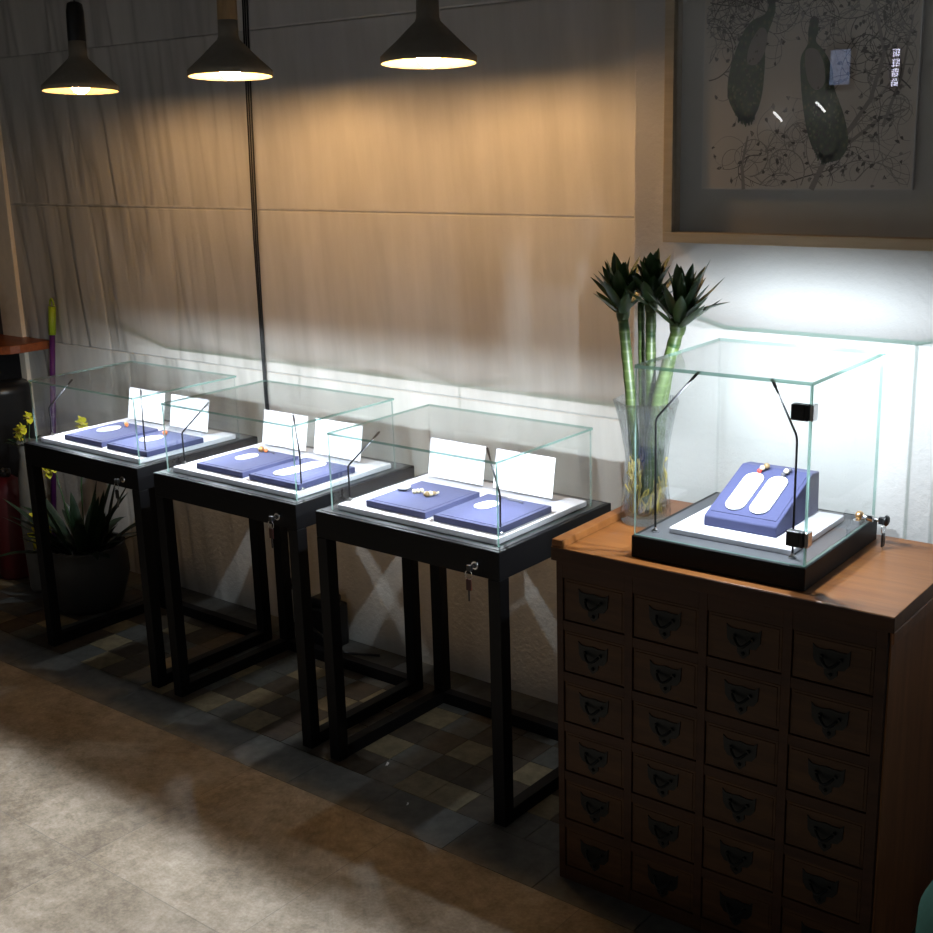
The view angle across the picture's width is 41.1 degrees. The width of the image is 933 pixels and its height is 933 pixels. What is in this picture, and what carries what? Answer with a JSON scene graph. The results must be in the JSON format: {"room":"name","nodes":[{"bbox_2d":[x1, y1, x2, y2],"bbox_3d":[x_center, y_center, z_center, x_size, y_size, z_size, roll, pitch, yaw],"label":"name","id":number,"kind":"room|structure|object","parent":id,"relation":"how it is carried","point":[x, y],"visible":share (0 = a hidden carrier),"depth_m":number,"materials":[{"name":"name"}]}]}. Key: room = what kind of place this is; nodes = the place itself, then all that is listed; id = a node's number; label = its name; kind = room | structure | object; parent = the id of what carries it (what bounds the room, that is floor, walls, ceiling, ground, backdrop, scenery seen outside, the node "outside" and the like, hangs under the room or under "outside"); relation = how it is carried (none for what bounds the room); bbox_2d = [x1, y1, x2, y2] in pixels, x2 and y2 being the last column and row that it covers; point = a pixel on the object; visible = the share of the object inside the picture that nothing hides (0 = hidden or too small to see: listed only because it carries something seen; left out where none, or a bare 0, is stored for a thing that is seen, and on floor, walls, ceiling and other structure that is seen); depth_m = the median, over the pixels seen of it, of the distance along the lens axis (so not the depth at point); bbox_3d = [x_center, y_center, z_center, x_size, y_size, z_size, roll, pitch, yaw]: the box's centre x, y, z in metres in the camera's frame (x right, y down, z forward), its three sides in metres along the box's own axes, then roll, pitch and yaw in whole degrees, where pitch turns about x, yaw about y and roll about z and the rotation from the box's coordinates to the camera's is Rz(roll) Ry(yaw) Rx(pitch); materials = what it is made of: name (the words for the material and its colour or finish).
{"room":"jewelry store","nodes":[
{"label":"jewelry store","id":0,"kind":"room"},
{"bbox_2d":[0,0,634,703],"bbox_3d":[-0.917,-0.934,4.764,4.189,3.100,0.120,10,19,38],"label":"wall","id":1,"kind":"structure","parent":0,"point":[440,237],"depth_m":4.34,"materials":[{"name":"beige wood"}]},
{"bbox_2d":[0,311,2,333],"bbox_3d":[-2.373,-1.077,5.851,0.553,2.900,0.016,10,19,38],"label":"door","id":2,"kind":"structure","parent":1,"relation":"in","point":[1,327],"depth_m":5.79,"materials":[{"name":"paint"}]},
{"bbox_2d":[0,123,43,478],"bbox_3d":[-2.095,-1.026,5.630,0.160,2.900,0.021,10,19,38],"label":"trim","id":3,"kind":"structure","parent":1,"relation":"attached to","point":[11,307],"depth_m":5.65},
{"bbox_2d":[242,0,268,409],"bbox_3d":[-0.738,-0.648,4.569,0.044,2.601,0.166,-6,16,-16],"label":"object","id":4,"kind":"object","parent":1,"relation":"attached to","point":[245,4],"visible":0.59,"depth_m":4.55,"materials":[{"name":"black plastic"}]},
{"bbox_2d":[0,571,915,932],"bbox_3d":[-1.447,1.408,2.260,7.321,0.100,5.556,10,19,38],"label":"floor","id":5,"kind":"structure","parent":0,"point":[112,820],"depth_m":3.58,"materials":[{"name":"stone"}]},
{"bbox_2d":[0,468,28,579],"bbox_3d":[-2.015,0.239,5.524,0.156,0.507,0.157,-12,18,-34],"label":"fire extinguisher","id":6,"kind":"object","parent":5,"relation":"on","point":[13,566],"visible":0.7,"depth_m":5.46,"materials":[{"name":"red paint"}]},
{"bbox_2d":[0,378,35,476],"bbox_3d":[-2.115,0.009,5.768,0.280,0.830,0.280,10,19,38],"label":"office chair","id":7,"kind":"object","parent":5,"relation":"on","point":[15,396],"visible":0.39,"depth_m":5.62,"materials":[{"name":"black plastic"}]},
{"bbox_2d":[0,354,21,379],"bbox_3d":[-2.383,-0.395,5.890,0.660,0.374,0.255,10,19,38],"label":"headrest cover","id":8,"kind":"object","parent":7,"relation":"attached to","point":[10,367],"visible":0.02,"depth_m":5.71,"materials":[{"name":"black leather"}]},
{"bbox_2d":[7,411,52,592],"bbox_3d":[-1.838,0.151,5.296,0.178,0.784,0.183,10,19,38],"label":"vase","id":9,"kind":"object","parent":5,"relation":"on","point":[24,494],"visible":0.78,"depth_m":5.25,"materials":[{"name":"beige ceramic"}]},
{"bbox_2d":[48,298,56,535],"bbox_3d":[-1.871,-0.153,5.617,0.240,1.209,0.132,10,19,38],"label":"handle","id":10,"kind":"object","parent":5,"relation":"on","point":[51,309],"visible":0.63,"depth_m":5.54,"materials":[{"name":"purple plastic"}]},
{"bbox_2d":[0,416,136,615],"bbox_3d":[-1.567,0.184,5.115,0.634,0.796,0.649,-1,15,3],"label":"potted plant","id":11,"kind":"object","parent":5,"relation":"on","point":[91,562],"visible":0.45,"depth_m":5.05,"materials":[{"name":"green plant"}]},
{"bbox_2d":[24,361,271,687],"bbox_3d":[-1.194,0.175,4.648,0.677,1.034,0.548,10,19,38],"label":"display table","id":12,"kind":"object","parent":5,"relation":"on","point":[138,477],"visible":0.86,"depth_m":4.57,"materials":[{"name":"black metal"}]},
{"bbox_2d":[114,478,121,506],"bbox_3d":[-1.175,0.088,4.224,0.026,0.100,0.027,10,19,38],"label":"bunch","id":13,"kind":"object","parent":12,"relation":"hanging from","point":[117,480],"visible":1,"depth_m":4.21,"materials":[{"name":"silver metal"}]},
{"bbox_2d":[41,418,235,463],"bbox_3d":[-1.203,-0.104,4.561,0.587,0.017,0.427,10,19,38],"label":"mat","id":14,"kind":"object","parent":12,"relation":"in","point":[211,437],"visible":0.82,"depth_m":4.50,"materials":[{"name":"white fabric"}]},
{"bbox_2d":[64,422,157,446],"bbox_3d":[-1.297,-0.119,4.553,0.226,0.020,0.246,10,19,38],"label":"pad","id":15,"kind":"object","parent":14,"relation":"on","point":[90,436],"visible":0.9,"depth_m":4.51,"materials":[{"name":"fabric"}]},
{"bbox_2d":[97,426,120,431],"bbox_3d":[-1.314,-0.139,4.579,0.060,0.004,0.096,13,21,43],"label":"tag","id":16,"kind":"object","parent":15,"relation":"on","point":[110,428],"visible":1,"depth_m":4.57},
{"bbox_2d":[128,387,164,423],"bbox_3d":[-1.233,-0.223,4.725,0.214,0.130,0.069,10,19,38],"label":"card stand","id":17,"kind":"object","parent":14,"relation":"on","point":[152,409],"visible":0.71,"depth_m":4.74,"materials":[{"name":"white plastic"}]},
{"bbox_2d":[107,430,203,456],"bbox_3d":[-1.098,-0.083,4.396,0.226,0.020,0.246,10,19,38],"label":"pad","id":18,"kind":"object","parent":14,"relation":"on","point":[173,439],"visible":0.92,"depth_m":4.35,"materials":[{"name":"fabric"}]},
{"bbox_2d":[139,435,162,441],"bbox_3d":[-1.116,-0.100,4.411,0.060,0.004,0.092,13,21,43],"label":"tag","id":19,"kind":"object","parent":18,"relation":"on","point":[155,437],"visible":0.94,"depth_m":4.40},
{"bbox_2d":[170,393,208,431],"bbox_3d":[-1.035,-0.188,4.570,0.214,0.130,0.069,10,19,38],"label":"card stand","id":20,"kind":"object","parent":14,"relation":"on","point":[179,417],"visible":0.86,"depth_m":4.58,"materials":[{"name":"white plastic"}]},
{"bbox_2d":[153,380,422,748],"bbox_3d":[-0.599,0.283,4.179,0.677,1.034,0.548,10,19,38],"label":"display table","id":21,"kind":"object","parent":5,"relation":"on","point":[297,514],"visible":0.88,"depth_m":4.09,"materials":[{"name":"black metal"}]},
{"bbox_2d":[268,515,276,547],"bbox_3d":[-0.580,0.196,3.755,0.026,0.100,0.027,10,19,38],"label":"bunch","id":22,"kind":"object","parent":21,"relation":"hanging from","point":[272,518],"visible":1,"depth_m":3.74,"materials":[{"name":"silver metal"}]},
{"bbox_2d":[173,443,390,498],"bbox_3d":[-0.608,0.003,4.092,0.587,0.017,0.427,10,19,38],"label":"mat","id":23,"kind":"object","parent":21,"relation":"in","point":[364,467],"visible":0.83,"depth_m":4.02,"materials":[{"name":"white fabric"}]},
{"bbox_2d":[196,447,298,477],"bbox_3d":[-0.719,-0.015,4.098,0.226,0.020,0.246,10,19,38],"label":"pad","id":24,"kind":"object","parent":23,"relation":"on","point":[227,464],"visible":0.86,"depth_m":4.06,"materials":[{"name":"fabric"}]},
{"bbox_2d":[235,453,258,459],"bbox_3d":[-0.726,-0.033,4.117,0.084,0.004,0.046,-16,20,-42],"label":"tag","id":25,"kind":"object","parent":24,"relation":"on","point":[250,455],"visible":1,"depth_m":4.11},
{"bbox_2d":[258,446,273,453],"bbox_3d":[-0.666,-0.055,4.163,0.071,0.020,0.021,7,17,30],"label":"bead","id":26,"kind":"object","parent":24,"relation":"on","point":[260,449],"visible":1,"depth_m":4.17,"materials":[{"name":"gold metal"}]},
{"bbox_2d":[262,409,307,450],"bbox_3d":[-0.638,-0.116,4.257,0.214,0.130,0.069,10,19,38],"label":"card stand","id":27,"kind":"object","parent":23,"relation":"on","point":[276,435],"visible":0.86,"depth_m":4.28,"materials":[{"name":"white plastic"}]},
{"bbox_2d":[249,457,354,489],"bbox_3d":[-0.519,0.021,3.942,0.226,0.020,0.246,10,19,38],"label":"pad","id":28,"kind":"object","parent":23,"relation":"on","point":[319,475],"visible":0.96,"depth_m":3.89,"materials":[{"name":"fabric"}]},
{"bbox_2d":[273,461,325,475],"bbox_3d":[-0.527,0.006,3.949,0.064,0.004,0.196,13,21,43],"label":"tag","id":29,"kind":"object","parent":28,"relation":"on","point":[315,464],"visible":0.98,"depth_m":3.94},
{"bbox_2d":[314,418,362,460],"bbox_3d":[-0.440,-0.080,4.101,0.214,0.130,0.069,10,19,38],"label":"card stand","id":30,"kind":"object","parent":23,"relation":"on","point":[340,447],"visible":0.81,"depth_m":4.12,"materials":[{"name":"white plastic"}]},
{"bbox_2d":[311,593,348,646],"bbox_3d":[-0.526,0.578,4.683,0.120,0.200,0.120,10,19,38],"label":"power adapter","id":31,"kind":"object","parent":5,"relation":"on","point":[316,599],"visible":0.23,"depth_m":4.65,"materials":[{"name":"black plastic"}]},
{"bbox_2d":[287,528,379,656],"bbox_3d":[-0.544,0.440,4.609,0.470,0.503,0.095,8,18,32],"label":"coiled cable","id":32,"kind":"object","parent":5,"relation":"on","point":[314,629],"visible":0.1,"depth_m":4.60,"materials":[{"name":"black plastic"}]},
{"bbox_2d":[315,404,610,827],"bbox_3d":[-0.006,0.392,3.704,0.677,1.034,0.548,10,19,38],"label":"display table","id":33,"kind":"object","parent":5,"relation":"on","point":[442,551],"visible":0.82,"depth_m":3.54,"materials":[{"name":"black metal"}]},
{"bbox_2d":[338,474,586,544],"bbox_3d":[-0.015,0.112,3.617,0.587,0.017,0.427,10,19,38],"label":"mat","id":34,"kind":"object","parent":33,"relation":"in","point":[561,506],"visible":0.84,"depth_m":3.55,"materials":[{"name":"white fabric"}]},
{"bbox_2d":[366,481,479,518],"bbox_3d":[-0.126,0.094,3.623,0.226,0.020,0.246,10,19,38],"label":"pad","id":35,"kind":"object","parent":34,"relation":"on","point":[405,502],"visible":0.93,"depth_m":3.58,"materials":[{"name":"fabric"}]},
{"bbox_2d":[396,483,410,489],"bbox_3d":[-0.186,0.059,3.680,0.044,0.018,0.044,-1,15,2],"label":"tag","id":36,"kind":"object","parent":35,"relation":"on","point":[403,486],"visible":1,"depth_m":3.67,"materials":[{"name":"white paper"}]},
{"bbox_2d":[412,488,423,493],"bbox_3d":[-0.142,0.072,3.641,0.036,0.014,0.013,-5,15,-12],"label":"charm","id":37,"kind":"object","parent":35,"relation":"on","point":[421,490],"visible":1,"depth_m":3.64,"materials":[{"name":"beige stone"}]},
{"bbox_2d":[423,491,438,496],"bbox_3d":[-0.102,0.078,3.608,0.048,0.017,0.020,-6,15,-14],"label":"charm","id":38,"kind":"object","parent":35,"relation":"on","point":[426,493],"visible":1,"depth_m":3.60,"materials":[{"name":"metal"}]},
{"bbox_2d":[428,438,485,485],"bbox_3d":[-0.045,-0.006,3.781,0.214,0.130,0.069,10,19,38],"label":"card stand","id":39,"kind":"object","parent":34,"relation":"on","point":[442,466],"visible":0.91,"depth_m":3.79,"materials":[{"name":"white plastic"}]},
{"bbox_2d":[434,494,551,534],"bbox_3d":[0.074,0.130,3.466,0.226,0.020,0.246,10,19,38],"label":"pad","id":40,"kind":"object","parent":34,"relation":"on","point":[514,514],"visible":0.78,"depth_m":3.43,"materials":[{"name":"fabric"}]},
{"bbox_2d":[474,501,498,508],"bbox_3d":[0.057,0.108,3.503,0.080,0.004,0.052,-15,20,-40],"label":"tag","id":41,"kind":"object","parent":40,"relation":"on","point":[486,504],"visible":0.86,"depth_m":3.49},
{"bbox_2d":[498,495,522,503],"bbox_3d":[0.125,0.093,3.546,0.012,0.005,0.101,-14,19,-38],"label":"cord","id":42,"kind":"object","parent":40,"relation":"on","point":[507,498],"visible":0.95,"depth_m":3.54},
{"bbox_2d":[493,448,555,498],"bbox_3d":[0.153,0.029,3.626,0.214,0.130,0.069,10,19,38],"label":"card stand","id":43,"kind":"object","parent":34,"relation":"on","point":[531,474],"visible":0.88,"depth_m":3.64,"materials":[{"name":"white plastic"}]},
{"bbox_2d":[465,564,474,600],"bbox_3d":[0.013,0.305,3.280,0.026,0.100,0.027,10,19,38],"label":"bunch","id":44,"kind":"object","parent":33,"relation":"hanging from","point":[469,567],"visible":1,"depth_m":3.27,"materials":[{"name":"silver metal"}]},
{"bbox_2d":[551,498,932,932],"bbox_3d":[0.688,0.616,3.025,0.827,0.912,0.511,10,19,37],"label":"base cabinet","id":45,"kind":"object","parent":5,"relation":"on","point":[736,755],"visible":1,"depth_m":2.80,"materials":[{"name":"red wood"}]},
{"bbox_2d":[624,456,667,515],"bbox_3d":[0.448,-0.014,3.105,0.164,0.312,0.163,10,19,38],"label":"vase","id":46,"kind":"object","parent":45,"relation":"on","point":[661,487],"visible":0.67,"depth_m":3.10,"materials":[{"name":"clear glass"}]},
{"bbox_2d":[591,252,642,513],"bbox_3d":[0.385,-0.208,3.118,0.158,0.647,0.181,2,16,15],"label":"bamboo","id":47,"kind":"object","parent":46,"relation":"in","point":[616,278],"visible":0.9,"depth_m":3.07,"materials":[{"name":"green plant"}]},
{"bbox_2d":[638,302,644,462],"bbox_3d":[0.439,-0.146,3.108,0.019,0.527,0.042,-6,16,-17],"label":"bamboo","id":48,"kind":"object","parent":46,"relation":"in","point":[641,310],"visible":0.65,"depth_m":3.08,"materials":[{"name":"green plant"}]},
{"bbox_2d":[625,248,672,446],"bbox_3d":[0.453,-0.204,3.066,0.132,0.659,0.154,3,16,17],"label":"bamboo","id":49,"kind":"object","parent":46,"relation":"in","point":[652,274],"visible":0.77,"depth_m":3.01,"materials":[{"name":"green plant"}]},
{"bbox_2d":[651,366,674,513],"bbox_3d":[0.489,-0.108,3.066,0.070,0.473,0.021,5,16,24],"label":"bamboo","id":50,"kind":"object","parent":46,"relation":"in","point":[660,456],"visible":0.42,"depth_m":3.07,"materials":[{"name":"green plant"}]},
{"bbox_2d":[637,261,728,516],"bbox_3d":[0.514,-0.178,3.006,0.182,0.640,0.222,-8,16,-23],"label":"bamboo","id":51,"kind":"object","parent":46,"relation":"in","point":[681,308],"visible":0.98,"depth_m":2.96,"materials":[{"name":"green plant"}]},
{"bbox_2d":[632,338,885,591],"bbox_3d":[0.675,-0.026,2.860,0.433,0.450,0.425,10,19,37],"label":"glass display case","id":52,"kind":"object","parent":45,"relation":"on","point":[816,559],"visible":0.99,"depth_m":2.77,"materials":[{"name":"clear glass"}]},
{"bbox_2d":[669,506,843,554],"bbox_3d":[0.677,0.134,2.899,0.300,0.014,0.300,10,19,37],"label":"mat","id":53,"kind":"object","parent":52,"relation":"in","point":[820,523],"visible":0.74,"depth_m":2.83,"materials":[{"name":"white fabric"}]},
{"bbox_2d":[704,461,818,537],"bbox_3d":[0.690,0.071,2.903,0.178,0.104,0.240,10,19,37],"label":"jewelry stand","id":54,"kind":"object","parent":53,"relation":"on","point":[779,518],"visible":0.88,"depth_m":2.86,"materials":[{"name":"fabric"}]},
{"bbox_2d":[725,473,763,509],"bbox_3d":[0.647,0.057,2.899,0.048,0.058,0.136,10,19,37],"label":"tag","id":55,"kind":"object","parent":54,"relation":"on","point":[750,483],"visible":1,"depth_m":2.90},
{"bbox_2d":[757,463,769,472],"bbox_3d":[0.701,0.004,2.944,0.034,0.023,0.015,-7,16,-18],"label":"beads","id":56,"kind":"object","parent":54,"relation":"on","point":[766,465],"visible":1,"depth_m":2.94,"materials":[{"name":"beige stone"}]},
{"bbox_2d":[749,476,787,513],"bbox_3d":[0.695,0.066,2.863,0.048,0.058,0.136,10,19,37],"label":"tag","id":57,"kind":"object","parent":54,"relation":"on","point":[774,486],"visible":1,"depth_m":2.86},
{"bbox_2d":[781,468,791,476],"bbox_3d":[0.747,0.014,2.909,0.031,0.018,0.013,-11,17,-30],"label":"beads","id":58,"kind":"object","parent":54,"relation":"on","point":[786,471],"visible":1,"depth_m":2.90,"materials":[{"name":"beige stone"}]},
{"bbox_2d":[873,515,889,548],"bbox_3d":[0.957,0.162,2.880,0.037,0.107,0.028,10,19,37],"label":"key","id":59,"kind":"object","parent":52,"relation":"hanging from","point":[885,521],"visible":0.94,"depth_m":2.87,"materials":[{"name":"silver metal"}]},
{"bbox_2d":[915,880,932,932],"bbox_3d":[0.943,0.988,2.036,0.430,0.692,0.430,10,19,38],"label":"stool","id":60,"kind":"object","parent":5,"relation":"on","point":[924,924],"visible":1,"depth_m":2.01,"materials":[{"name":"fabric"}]},
{"bbox_2d":[633,0,932,543],"bbox_3d":[1.771,-0.410,2.502,3.111,3.100,0.366,10,19,38],"label":"wall","id":61,"kind":"structure","parent":0,"point":[866,299],"depth_m":3.10,"materials":[{"name":"white paint"}]},
{"bbox_2d":[663,0,932,250],"bbox_3d":[0.800,-0.970,2.873,0.754,0.913,0.050,10,19,38],"label":"framed picture","id":62,"kind":"object","parent":61,"relation":"attached to","point":[793,123],"visible":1,"depth_m":2.94,"materials":[{"name":"brown wood"}]},
{"bbox_2d":[701,0,924,190],"bbox_3d":[0.790,-0.988,2.885,0.531,0.684,0.014,10,19,38],"label":"print","id":63,"kind":"object","parent":62,"relation":"attached to","point":[797,95],"depth_m":2.90,"materials":[{"name":"grey paper"}]},
{"bbox_3d":[-0.484,-1.743,2.668,7.200,0.480,2.120,10,19,38],"label":"ceiling","id":64,"kind":"structure","parent":0,"visible":0},
{"bbox_2d":[41,0,118,94],"bbox_3d":[-1.336,-1.572,4.212,0.258,0.601,0.258,-11,17,-31],"label":"pendant lamp","id":65,"kind":"object","parent":64,"relation":"hanging from","point":[78,75],"visible":1,"depth_m":4.22,"materials":[{"name":"black metal"}]},
{"bbox_2d":[187,0,272,80],"bbox_3d":[-0.730,-1.468,3.735,0.258,0.591,0.258,-11,17,-31],"label":"pendant lamp","id":66,"kind":"object","parent":64,"relation":"hanging from","point":[228,58],"visible":1,"depth_m":3.74,"materials":[{"name":"black metal"}]},
{"bbox_2d":[380,0,476,68],"bbox_3d":[-0.109,-1.354,3.249,0.258,0.597,0.258,-11,17,-31],"label":"pendant lamp","id":67,"kind":"object","parent":64,"relation":"hanging from","point":[427,43],"visible":1,"depth_m":3.26,"materials":[{"name":"black metal"}]},
{"bbox_3d":[-4.261,-0.654,4.092,0.120,3.100,5.436,10,19,38],"label":"wall","id":68,"kind":"structure","parent":0,"visible":0},
{"bbox_2d":[0,334,48,354],"bbox_3d":[-2.295,-0.584,5.767,0.915,0.037,0.254,10,19,38],"label":"wall shelf","id":69,"kind":"object","parent":68,"relation":"attached to","point":[8,344],"visible":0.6,"depth_m":5.53,"materials":[{"name":"red wood"}]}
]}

